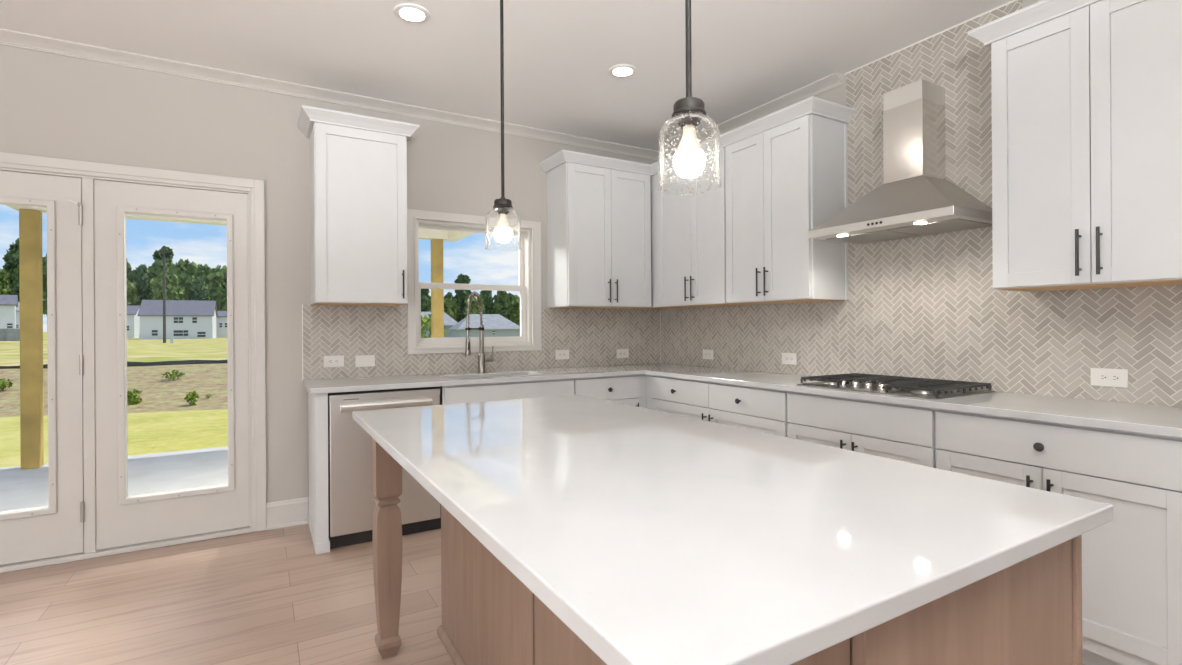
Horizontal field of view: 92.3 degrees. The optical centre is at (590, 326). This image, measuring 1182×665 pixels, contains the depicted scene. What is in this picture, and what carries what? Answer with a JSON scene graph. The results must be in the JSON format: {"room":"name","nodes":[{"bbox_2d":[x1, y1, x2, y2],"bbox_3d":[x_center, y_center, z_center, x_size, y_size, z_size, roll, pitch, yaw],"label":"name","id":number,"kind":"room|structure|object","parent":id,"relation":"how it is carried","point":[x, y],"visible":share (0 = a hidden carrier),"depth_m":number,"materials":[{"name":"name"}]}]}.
{"room":"kitchen","nodes":[
{"label":"kitchen","id":0,"kind":"room"},
{"bbox_2d":[0,44,657,502],"bbox_3d":[-2.655,0.026,3.230,7.800,3.067,0.160,0,0,-30],"label":"wall","id":1,"kind":"structure","parent":0,"point":[52,105],"depth_m":3.52,"materials":[{"name":"paint"}]},
{"bbox_2d":[0,170,84,564],"bbox_3d":[-3.110,0.214,2.891,0.811,2.032,0.101,0,0,-29],"label":"door","id":2,"kind":"structure","parent":1,"relation":"in","point":[56,529],"depth_m":3.04,"materials":[{"name":"paint"}]},
{"bbox_2d":[0,152,265,572],"bbox_3d":[-2.816,0.184,3.123,1.774,2.153,0.180,0,0,-30],"label":"trim","id":3,"kind":"structure","parent":1,"relation":"attached to","point":[255,188],"depth_m":3.21,"materials":[{"name":"paint"}]},
{"bbox_2d":[94,180,249,549],"bbox_3d":[-2.417,0.210,3.310,0.722,2.032,0.070,0,0,-30],"label":"door","id":4,"kind":"structure","parent":1,"relation":"in","point":[122,519],"depth_m":3.23,"materials":[{"name":"paint"}]},
{"bbox_2d":[266,497,308,529],"bbox_3d":[-1.901,1.174,3.560,0.234,0.162,0.024,0,0,-30],"label":"baseboard","id":5,"kind":"structure","parent":1,"relation":"attached to","point":[293,512],"depth_m":3.56,"materials":[{"name":"paint"}]},
{"bbox_2d":[324,355,343,367],"bbox_3d":[-1.672,0.229,3.694,0.122,0.076,0.008,0,0,-30],"label":"electrical outlet","id":6,"kind":"object","parent":1,"relation":"attached to","point":[338,360],"visible":1,"depth_m":3.69,"materials":[{"name":"plastic"}]},
{"bbox_2d":[298,105,419,305],"bbox_3d":[-1.471,-0.705,3.603,0.666,1.138,0.396,0,0,-30],"label":"upper cabinet","id":7,"kind":"object","parent":1,"relation":"attached to","point":[358,163],"visible":1,"depth_m":3.47,"materials":[{"name":"white wood"}]},
{"bbox_2d":[355,355,374,366],"bbox_3d":[-1.507,0.233,3.791,0.122,0.076,0.008,0,0,-30],"label":"light switch","id":8,"kind":"object","parent":1,"relation":"attached to","point":[364,360],"visible":1,"depth_m":3.79,"materials":[{"name":"plastic"}]},
{"bbox_2d":[0,28,842,160],"bbox_3d":[-2.160,-1.482,2.367,7.500,0.056,1.838,0,0,-30],"label":"trim","id":9,"kind":"structure","parent":1,"relation":"attached to","point":[12,38],"depth_m":3.64,"materials":[{"name":"paint"}]},
{"bbox_2d":[407,209,541,353],"bbox_3d":[-0.867,-0.311,4.250,1.022,1.006,0.167,0,0,-30],"label":"window","id":10,"kind":"structure","parent":1,"relation":"in","point":[529,286],"depth_m":4.22,"materials":[{"name":"paint"}]},
{"bbox_2d":[303,304,660,379],"bbox_3d":[-0.608,0.093,4.328,2.837,0.479,0.010,0,0,-30],"label":"backsplash","id":11,"kind":"structure","parent":1,"relation":"attached to","point":[591,336],"depth_m":4.10,"materials":[{"name":"tile"}]},
{"bbox_2d":[556,350,568,359],"bbox_3d":[-0.228,0.227,4.539,0.122,0.076,0.008,0,0,-30],"label":"electrical outlet","id":12,"kind":"object","parent":1,"relation":"attached to","point":[560,354],"visible":1,"depth_m":4.54,"materials":[{"name":"plastic"}]},
{"bbox_2d":[547,162,650,308],"bbox_3d":[0.082,-0.683,4.516,0.765,1.074,0.388,0,0,-30],"label":"upper cabinet","id":13,"kind":"object","parent":1,"relation":"attached to","point":[599,219],"visible":1,"depth_m":4.36,"materials":[{"name":"white wood"}]},
{"bbox_2d":[539,96,855,175],"bbox_3d":[0.667,-1.253,4.041,2.257,0.070,0.815,0,0,33],"label":"crown molding","id":14,"kind":"structure","parent":13,"relation":"on","point":[813,105],"depth_m":3.74,"materials":[{"name":"white wood"}]},
{"bbox_2d":[617,349,628,357],"bbox_3d":[0.270,0.233,4.831,0.122,0.076,0.008,0,0,-30],"label":"electrical outlet","id":15,"kind":"object","parent":1,"relation":"attached to","point":[621,353],"visible":1,"depth_m":4.83,"materials":[{"name":"plastic"}]},
{"bbox_2d":[0,0,1011,150],"bbox_3d":[-0.428,-1.597,-0.594,7.800,0.150,9.000,0,0,-30],"label":"ceiling","id":16,"kind":"structure","parent":0,"point":[746,55],"depth_m":3.06,"materials":[{"name":"paint"}]},
{"bbox_2d":[393,3,430,22],"bbox_3d":[-0.867,-1.514,2.753,0.172,0.010,0.172,0,0,-30],"label":"recessed light","id":17,"kind":"object","parent":16,"relation":"in","point":[408,12],"visible":1,"depth_m":2.74,"materials":[{"name":"white plastic"}]},
{"bbox_2d":[485,0,520,250],"bbox_3d":[-0.346,-0.912,2.214,0.139,1.220,0.139,0,0,-30],"label":"pendant light","id":18,"kind":"object","parent":16,"relation":"hanging from","point":[502,232],"visible":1,"depth_m":2.21,"materials":[{"name":"clear glass"}]},
{"bbox_2d":[497,207,508,214],"bbox_3d":[-0.343,-0.448,2.214,0.050,0.022,0.050,0,0,-30],"label":"socket","id":19,"kind":"object","parent":18,"relation":"attached to","point":[504,211],"depth_m":2.20,"materials":[{"name":"silver metal"}]},
{"bbox_2d":[608,64,636,77],"bbox_3d":[0.189,-1.521,3.388,0.172,0.010,0.172,0,0,-30],"label":"recessed light","id":20,"kind":"object","parent":16,"relation":"in","point":[620,70],"visible":1,"depth_m":3.37,"materials":[{"name":"white plastic"}]},
{"bbox_2d":[658,0,721,192],"bbox_3d":[0.214,-0.915,1.256,0.139,1.220,0.139,0,0,-30],"label":"pendant light","id":21,"kind":"object","parent":16,"relation":"hanging from","point":[689,159],"visible":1,"depth_m":1.24,"materials":[{"name":"clear glass"}]},
{"bbox_2d":[678,115,699,128],"bbox_3d":[0.217,-0.452,1.256,0.050,0.022,0.050,0,0,-30],"label":"socket","id":22,"kind":"object","parent":21,"relation":"attached to","point":[688,122],"depth_m":1.24,"materials":[{"name":"silver metal"}]},
{"bbox_2d":[0,524,1084,664],"bbox_3d":[-0.410,1.305,-0.594,7.500,0.120,8.700,0,0,-30],"label":"floor","id":23,"kind":"structure","parent":0,"point":[265,597],"depth_m":2.53,"materials":[{"name":"brown wood"}]},
{"bbox_2d":[308,392,329,554],"bbox_3d":[-1.623,0.811,3.373,0.070,0.882,0.579,0,0,-30],"label":"end panel","id":24,"kind":"object","parent":23,"relation":"on","point":[318,516],"visible":0.88,"depth_m":3.13,"materials":[{"name":"white wood"}]},
{"bbox_2d":[328,386,440,548],"bbox_3d":[-1.312,0.810,3.537,0.632,0.879,0.600,0,0,-30],"label":"dishwasher","id":25,"kind":"object","parent":23,"relation":"on","point":[351,503],"visible":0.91,"depth_m":3.23,"materials":[{"name":"silver metal"}]},
{"bbox_2d":[442,379,573,404],"bbox_3d":[-0.643,0.804,3.935,0.913,0.882,0.626,0,0,-30],"label":"base cabinet","id":26,"kind":"object","parent":23,"relation":"on","point":[457,394],"visible":0.02,"depth_m":3.67,"materials":[{"name":"white wood"}]},
{"bbox_2d":[573,374,646,407],"bbox_3d":[0.021,0.800,4.324,0.624,0.882,0.626,0,0,-30],"label":"base cabinet","id":27,"kind":"object","parent":23,"relation":"on","point":[626,389],"visible":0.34,"depth_m":4.11,"materials":[{"name":"white wood"}]},
{"bbox_2d":[646,374,788,436],"bbox_3d":[0.830,0.795,4.064,0.626,0.882,1.892,0,0,-30],"label":"base cabinet","id":28,"kind":"object","parent":23,"relation":"on","point":[763,410],"visible":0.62,"depth_m":3.54,"materials":[{"name":"white wood"}]},
{"bbox_2d":[303,363,1181,437],"bbox_3d":[0.283,0.342,2.804,2.840,0.030,3.520,0,0,-30],"label":"countertop","id":29,"kind":"structure","parent":28,"relation":"on","point":[1120,416],"depth_m":2.82,"materials":[{"name":"white stone"}]},
{"bbox_2d":[465,291,493,372],"bbox_3d":[-0.811,0.043,4.055,0.082,0.581,0.270,0,0,32],"label":"faucet","id":30,"kind":"object","parent":29,"relation":"on","point":[481,356],"visible":1,"depth_m":4.08,"materials":[{"name":"silver metal"}]},
{"bbox_2d":[797,373,994,398],"bbox_3d":[1.532,0.295,2.910,0.508,0.046,0.738,0,0,-30],"label":"cooktop","id":31,"kind":"object","parent":29,"relation":"in","point":[927,388],"visible":1,"depth_m":2.78,"materials":[{"name":"silver metal"}]},
{"bbox_2d":[352,394,1112,664],"bbox_3d":[0.008,0.785,1.626,1.019,0.913,1.985,0,0,-30],"label":"kitchen island","id":32,"kind":"object","parent":23,"relation":"on","point":[578,529],"visible":1,"depth_m":0.99,"materials":[{"name":"white stone"}]},
{"bbox_2d":[787,391,936,467],"bbox_3d":[1.507,0.791,2.907,0.626,0.882,0.788,0,0,-30],"label":"base cabinet","id":33,"kind":"object","parent":23,"relation":"on","point":[905,433],"visible":0.31,"depth_m":2.70,"materials":[{"name":"white wood"}]},
{"bbox_2d":[936,409,1181,664],"bbox_3d":[1.905,0.788,2.227,0.626,0.882,0.784,0,0,-30],"label":"base cabinet","id":34,"kind":"object","parent":23,"relation":"on","point":[1132,562],"visible":0.58,"depth_m":1.93,"materials":[{"name":"white wood"}]},
{"bbox_2d":[669,0,1171,406],"bbox_3d":[2.921,-0.100,1.273,0.150,2.887,8.850,0,0,-30],"label":"wall","id":35,"kind":"structure","parent":0,"point":[837,94],"depth_m":3.48,"materials":[{"name":"paint"}]},
{"bbox_2d":[635,148,759,308],"bbox_3d":[0.747,-0.688,4.447,0.388,1.074,1.178,0,0,-30],"label":"upper cabinet","id":36,"kind":"object","parent":35,"relation":"attached to","point":[688,219],"visible":0.55,"depth_m":4.18,"materials":[{"name":"white wood"}]},
{"bbox_2d":[703,349,712,359],"bbox_3d":[0.928,0.225,4.505,0.008,0.076,0.122,0,0,-30],"label":"electrical outlet","id":37,"kind":"object","parent":35,"relation":"attached to","point":[707,354],"visible":1,"depth_m":4.50,"materials":[{"name":"plastic"}]},
{"bbox_2d":[725,114,847,303],"bbox_3d":[1.220,-0.691,3.639,0.388,1.074,0.692,0,0,-30],"label":"upper cabinet","id":38,"kind":"object","parent":35,"relation":"attached to","point":[782,182],"visible":1,"depth_m":3.43,"materials":[{"name":"white wood"}]},
{"bbox_2d":[782,353,796,364],"bbox_3d":[1.331,0.219,3.815,0.008,0.076,0.122,0,0,-30],"label":"electrical outlet","id":39,"kind":"object","parent":35,"relation":"attached to","point":[787,358],"visible":1,"depth_m":3.81,"materials":[{"name":"plastic"}]},
{"bbox_2d":[808,79,991,243],"bbox_3d":[1.583,-0.857,2.913,0.474,0.757,0.762,0,0,-30],"label":"range hood","id":40,"kind":"object","parent":35,"relation":"attached to","point":[915,198],"visible":0.95,"depth_m":2.88,"materials":[{"name":"silver metal"}]},
{"bbox_2d":[661,0,1181,406],"bbox_3d":[1.512,-0.607,3.515,0.010,1.852,3.560,0,0,-30],"label":"backsplash","id":41,"kind":"structure","parent":35,"relation":"attached to","point":[925,306],"depth_m":2.92,"materials":[{"name":"tile"}]},
{"bbox_2d":[968,0,1181,291],"bbox_3d":[2.034,-0.728,2.241,0.396,1.138,0.816,0,0,-30],"label":"upper cabinet","id":42,"kind":"object","parent":35,"relation":"attached to","point":[1087,94],"visible":1,"depth_m":2.17,"materials":[{"name":"white wood"}]},
{"bbox_2d":[1091,368,1127,387],"bbox_3d":[2.171,0.216,2.380,0.008,0.076,0.122,0,0,-30],"label":"electrical outlet","id":43,"kind":"object","parent":35,"relation":"attached to","point":[1107,377],"visible":1,"depth_m":2.38,"materials":[{"name":"plastic"}]},
{"bbox_2d":[1098,374,1107,380],"bbox_3d":[2.159,0.216,2.395,0.002,0.027,0.033,0,0,-30],"label":"receptacle","id":44,"kind":"object","parent":43,"relation":"attached to","point":[1101,377],"depth_m":2.39,"materials":[{"name":"plastic"}]},
{"bbox_2d":[1109,375,1119,380],"bbox_3d":[2.178,0.216,2.362,0.002,0.027,0.033,0,0,-30],"label":"receptacle","id":45,"kind":"object","parent":43,"relation":"attached to","point":[1111,377],"depth_m":2.36,"materials":[{"name":"plastic"}]},
{"label":"outside","id":46,"kind":"structure","parent":0,"visible":0},
{"bbox_2d":[0,332,227,467],"bbox_3d":[-76.110,2.332,136.217,520.000,3.562,296.070,0,0,-30],"label":"ground","id":47,"kind":"structure","parent":46,"point":[164,421],"depth_m":10.57,"materials":[{"name":"green plant"}]},
{"bbox_2d":[0,329,5,340],"bbox_3d":[-35.023,0.520,34.077,0.800,0.750,0.140,0,0,-30],"label":"fence","id":48,"kind":"object","parent":47,"relation":"on","point":[2,331],"visible":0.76,"depth_m":33.93,"materials":[{"name":"grey wood"}]},
{"bbox_2d":[0,269,11,294],"bbox_3d":[-130.785,-5.482,124.477,6.718,16.039,6.880,0,0,-5],"label":"leafy tree","id":49,"kind":"object","parent":47,"relation":"on","point":[4,285],"visible":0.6,"depth_m":124.94,"materials":[{"name":"green plant"}]},
{"bbox_2d":[0,378,12,390],"bbox_3d":[-11.295,1.127,10.903,0.302,0.273,0.287,0,0,-30],"label":"shrub","id":50,"kind":"object","parent":47,"relation":"on","point":[3,383],"visible":1,"depth_m":10.90,"materials":[{"name":"green plant"}]},
{"bbox_2d":[0,295,17,328],"bbox_3d":[-98.442,-1.994,94.845,5.771,6.514,9.263,0,0,-30],"label":"house","id":51,"kind":"structure","parent":47,"relation":"on","point":[8,303],"depth_m":92.76,"materials":[{"name":"white"}]},
{"bbox_2d":[2,255,17,294],"bbox_3d":[-149.648,-8.530,147.717,5.697,23.013,5.589,0,0,32],"label":"pine tree","id":52,"kind":"object","parent":47,"relation":"on","point":[5,258],"visible":0.03,"depth_m":146.00,"materials":[{"name":"green plant"}]},
{"bbox_2d":[3,238,19,301],"bbox_3d":[-136.364,-9.050,136.273,6.629,24.851,6.928,0,0,-10],"label":"pine tree","id":53,"kind":"object","parent":47,"relation":"on","point":[12,254],"visible":0.27,"depth_m":134.40,"materials":[{"name":"green plant"}]},
{"bbox_2d":[6,329,19,340],"bbox_3d":[-34.544,0.518,34.077,0.800,0.750,0.140,0,0,-30],"label":"fence","id":54,"kind":"object","parent":47,"relation":"on","point":[11,334],"visible":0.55,"depth_m":33.97,"materials":[{"name":"grey wood"}]},
{"bbox_2d":[16,302,19,328],"bbox_3d":[-111.074,-1.670,110.845,4.970,6.028,9.058,0,0,-30],"label":"house","id":55,"kind":"structure","parent":47,"relation":"on","point":[18,307],"depth_m":107.68,"materials":[{"name":"white"}]},
{"bbox_2d":[42,258,46,314],"bbox_3d":[-118.850,-5.991,124.344,5.153,18.485,4.931,0,0,19],"label":"pine tree","id":56,"kind":"object","parent":47,"relation":"on","point":[44,261],"visible":0.17,"depth_m":123.09,"materials":[{"name":"green plant"}]},
{"bbox_2d":[0,360,226,368],"bbox_3d":[-5.657,0.916,17.279,29.500,0.179,0.150,0,0,-30],"label":"fence","id":57,"kind":"object","parent":47,"relation":"on","point":[181,362],"visible":0.02,"depth_m":14.28,"materials":[{"name":"fabric"}]},
{"bbox_2d":[0,446,227,511],"bbox_3d":[-2.559,1.484,5.557,11.000,0.150,3.770,0,0,-30],"label":"porch slab","id":58,"kind":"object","parent":47,"relation":"on","point":[20,488],"depth_m":5.36,"materials":[{"name":"concrete"}]},
{"bbox_2d":[19,209,43,468],"bbox_3d":[-5.662,0.129,5.745,0.140,2.599,0.140,0,0,-30],"label":"porch post","id":59,"kind":"object","parent":58,"relation":"on","point":[30,221],"visible":1,"depth_m":5.69,"materials":[{"name":"yellow wood"}]},
{"bbox_2d":[6,205,473,241],"bbox_3d":[-2.939,-1.323,5.304,4.520,0.270,3.700,0,0,-30],"label":"beam","id":60,"kind":"structure","parent":59,"relation":"on","point":[425,234],"depth_m":6.50,"materials":[{"name":"beige wood"}]},
{"bbox_2d":[431,239,443,337],"bbox_3d":[-2.114,0.106,7.821,0.140,2.599,0.140,0,0,-30],"label":"porch post","id":61,"kind":"object","parent":58,"relation":"on","point":[437,276],"visible":0.56,"depth_m":7.76,"materials":[{"name":"yellow wood"}]},
{"bbox_2d":[126,258,135,282],"bbox_3d":[-129.658,-7.191,157.107,6.490,24.331,6.783,0,0,44],"label":"pine tree","id":62,"kind":"object","parent":47,"relation":"on","point":[128,266],"visible":0.09,"depth_m":157.17,"materials":[{"name":"green plant"}]},
{"bbox_2d":[127,305,139,337],"bbox_3d":[-104.864,-0.980,127.929,5.391,7.388,9.702,0,0,-30],"label":"house","id":63,"kind":"structure","parent":47,"relation":"on","point":[133,321],"depth_m":125.34,"materials":[{"name":"white"}]},
{"bbox_2d":[127,279,139,305],"bbox_3d":[-113.380,-3.752,138.415,6.778,16.182,6.941,0,0,-32],"label":"leafy tree","id":64,"kind":"object","parent":47,"relation":"on","point":[132,297],"visible":0.19,"depth_m":138.04,"materials":[{"name":"green plant"}]},
{"bbox_2d":[127,389,141,404],"bbox_3d":[-8.247,1.290,10.176,0.302,0.353,0.266,0,0,-1],"label":"shrub","id":65,"kind":"object","parent":47,"relation":"on","point":[131,396],"visible":0.79,"depth_m":10.16,"materials":[{"name":"green plant"}]},
{"bbox_2d":[131,263,151,305],"bbox_3d":[-116.185,-5.865,147.223,5.845,20.967,5.593,0,0,32],"label":"pine tree","id":66,"kind":"object","parent":47,"relation":"on","point":[140,275],"visible":0.51,"depth_m":145.96,"materials":[{"name":"green plant"}]},
{"bbox_2d":[146,258,174,299],"bbox_3d":[-118.124,-6.826,156.666,10.172,23.714,9.933,0,0,-8],"label":"leafy tree","id":67,"kind":"object","parent":47,"relation":"on","point":[156,268],"visible":0.09,"depth_m":154.73,"materials":[{"name":"green plant"}]},
{"bbox_2d":[152,246,173,264],"bbox_3d":[-125.416,-9.382,167.042,7.121,28.764,6.986,0,0,32],"label":"pine tree","id":68,"kind":"object","parent":47,"relation":"on","point":[169,256],"visible":0.12,"depth_m":165.88,"materials":[{"name":"green plant"}]},
{"bbox_2d":[158,249,169,342],"bbox_3d":[-46.535,-3.153,61.888,1.100,10.612,0.560,0,0,-30],"label":"utility pole","id":69,"kind":"object","parent":47,"relation":"on","point":[163,251],"visible":0.87,"depth_m":61.90,"materials":[{"name":"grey wood"}]},
{"bbox_2d":[150,271,186,299],"bbox_3d":[-103.409,-4.493,138.345,7.646,17.826,7.467,0,0,-1],"label":"leafy tree","id":70,"kind":"object","parent":47,"relation":"on","point":[173,292],"visible":0.44,"depth_m":137.25,"materials":[{"name":"green plant"}]},
{"bbox_2d":[161,369,185,379],"bbox_3d":[-9.116,1.063,12.392,0.430,0.244,0.418,0,0,-30],"label":"shrub","id":71,"kind":"object","parent":47,"relation":"on","point":[174,371],"visible":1,"depth_m":12.34,"materials":[{"name":"green plant"}]},
{"bbox_2d":[137,300,217,338],"bbox_3d":[-83.882,-1.164,115.929,12.455,8.276,9.843,0,0,-30],"label":"house","id":72,"kind":"structure","parent":47,"relation":"on","point":[185,319],"depth_m":112.79,"materials":[{"name":"white"}]},
{"bbox_2d":[166,259,206,299],"bbox_3d":[-105.140,-6.384,146.801,9.626,22.441,9.399,0,0,19],"label":"leafy tree","id":73,"kind":"object","parent":47,"relation":"on","point":[185,271],"visible":0.41,"depth_m":145.15,"materials":[{"name":"green plant"}]},
{"bbox_2d":[184,390,198,405],"bbox_3d":[-7.241,1.321,10.299,0.237,0.299,0.223,0,0,-30],"label":"shrub","id":74,"kind":"object","parent":47,"relation":"on","point":[190,396],"visible":0.94,"depth_m":10.28,"materials":[{"name":"green plant"}]},
{"bbox_2d":[191,276,209,300],"bbox_3d":[-94.753,-3.998,137.739,4.515,16.193,4.320,0,0,20],"label":"pine tree","id":75,"kind":"object","parent":47,"relation":"on","point":[198,285],"visible":0.56,"depth_m":136.75,"materials":[{"name":"green plant"}]},
{"bbox_2d":[195,263,210,300],"bbox_3d":[-108.085,-6.316,157.313,9.575,22.322,9.349,0,0,-28],"label":"leafy tree","id":76,"kind":"object","parent":47,"relation":"on","point":[203,270],"visible":0.11,"depth_m":155.99,"materials":[{"name":"green plant"}]},
{"bbox_2d":[206,265,226,310],"bbox_3d":[-95.662,-5.701,147.609,8.644,20.637,8.852,0,0,31],"label":"leafy tree","id":77,"kind":"object","parent":47,"relation":"on","point":[217,277],"visible":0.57,"depth_m":145.79,"materials":[{"name":"green plant"}]},
{"bbox_2d":[216,311,226,337],"bbox_3d":[-82.873,-0.134,128.492,4.371,6.599,8.682,0,0,-30],"label":"house","id":78,"kind":"structure","parent":47,"relation":"on","point":[221,320],"depth_m":124.91,"materials":[{"name":"white"}]},
{"bbox_2d":[421,289,429,297],"bbox_3d":[-29.819,-1.955,101.197,3.114,11.991,3.055,0,0,-19],"label":"pine tree","id":79,"kind":"object","parent":47,"relation":"on","point":[424,292],"visible":0.12,"depth_m":100.71,"materials":[{"name":"green plant"}]},
{"bbox_2d":[421,295,430,311],"bbox_3d":[-26.373,-0.738,90.287,2.442,8.724,2.552,0,0,4],"label":"pine tree","id":80,"kind":"object","parent":47,"relation":"on","point":[424,300],"visible":0.32,"depth_m":89.82,"materials":[{"name":"green plant"}]},
{"bbox_2d":[427,296,430,308],"bbox_3d":[-26.296,-0.781,95.552,4.149,9.441,4.249,0,0,5],"label":"leafy tree","id":81,"kind":"object","parent":47,"relation":"on","point":[429,303],"visible":0.02,"depth_m":94.47,"materials":[{"name":"green plant"}]},
{"bbox_2d":[421,314,448,337],"bbox_3d":[-4.269,0.576,15.002,1.026,1.788,1.083,0,0,-30],"label":"young tree","id":82,"kind":"object","parent":47,"relation":"on","point":[425,320],"visible":0.22,"depth_m":14.70,"materials":[{"name":"green plant"}]},
{"bbox_2d":[421,312,457,337],"bbox_3d":[-19.823,1.129,71.264,5.870,5.881,7.600,0,0,-21],"label":"house","id":83,"kind":"structure","parent":47,"relation":"on","point":[449,322],"depth_m":68.72,"materials":[{"name":"grey"}]},
{"bbox_2d":[444,292,453,299],"bbox_3d":[-25.138,-1.053,101.086,2.912,10.405,3.044,0,0,-16],"label":"pine tree","id":84,"kind":"object","parent":47,"relation":"on","point":[448,295],"visible":0.09,"depth_m":100.71,"materials":[{"name":"green plant"}]},
{"bbox_2d":[444,298,457,320],"bbox_3d":[-22.685,-0.402,90.002,3.726,8.279,3.638,0,0,-24],"label":"leafy tree","id":85,"kind":"object","parent":47,"relation":"on","point":[450,306],"visible":0.34,"depth_m":89.33,"materials":[{"name":"green plant"}]},
{"bbox_2d":[453,290,461,321],"bbox_3d":[-24.495,-2.032,106.998,3.360,12.938,3.297,0,0,-16],"label":"pine tree","id":86,"kind":"object","parent":47,"relation":"on","point":[458,318],"visible":0.1,"depth_m":106.53,"materials":[{"name":"green plant"}]},
{"bbox_2d":[454,273,471,319],"bbox_3d":[-21.555,-2.398,95.801,3.331,13.073,3.395,0,0,36],"label":"pine tree","id":87,"kind":"object","parent":47,"relation":"on","point":[460,297],"visible":0.67,"depth_m":95.07,"materials":[{"name":"green plant"}]},
{"bbox_2d":[464,295,484,317],"bbox_3d":[-18.324,-0.743,89.902,4.084,9.294,4.182,0,0,41],"label":"leafy tree","id":88,"kind":"object","parent":47,"relation":"on","point":[474,305],"visible":0.39,"depth_m":89.04,"materials":[{"name":"green plant"}]},
{"bbox_2d":[449,314,519,336],"bbox_3d":[-12.177,1.321,65.264,7.262,5.398,7.600,0,0,-21],"label":"house","id":89,"kind":"structure","parent":47,"relation":"on","point":[495,325],"depth_m":62.78,"materials":[{"name":"grey"}]},
{"bbox_2d":[480,290,494,313],"bbox_3d":[-17.351,-1.442,95.784,3.096,11.061,3.235,0,0,-33],"label":"pine tree","id":90,"kind":"object","parent":47,"relation":"on","point":[486,294],"visible":0.52,"depth_m":94.96,"materials":[{"name":"green plant"}]},
{"bbox_2d":[493,291,508,317],"bbox_3d":[-14.269,-1.247,89.758,2.964,10.132,2.836,0,0,38],"label":"pine tree","id":91,"kind":"object","parent":47,"relation":"on","point":[499,305],"visible":0.62,"depth_m":89.55,"materials":[{"name":"green plant"}]},
{"bbox_2d":[492,294,510,313],"bbox_3d":[-15.842,-1.007,100.866,4.584,10.430,4.694,0,0,14],"label":"leafy tree","id":92,"kind":"object","parent":47,"relation":"on","point":[494,311],"visible":0.03,"depth_m":100.36,"materials":[{"name":"green plant"}]},
{"bbox_2d":[505,294,519,324],"bbox_3d":[-12.792,-0.754,95.879,4.124,9.385,4.224,0,0,17],"label":"leafy tree","id":93,"kind":"object","parent":47,"relation":"on","point":[513,302],"visible":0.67,"depth_m":94.96,"materials":[{"name":"green plant"}]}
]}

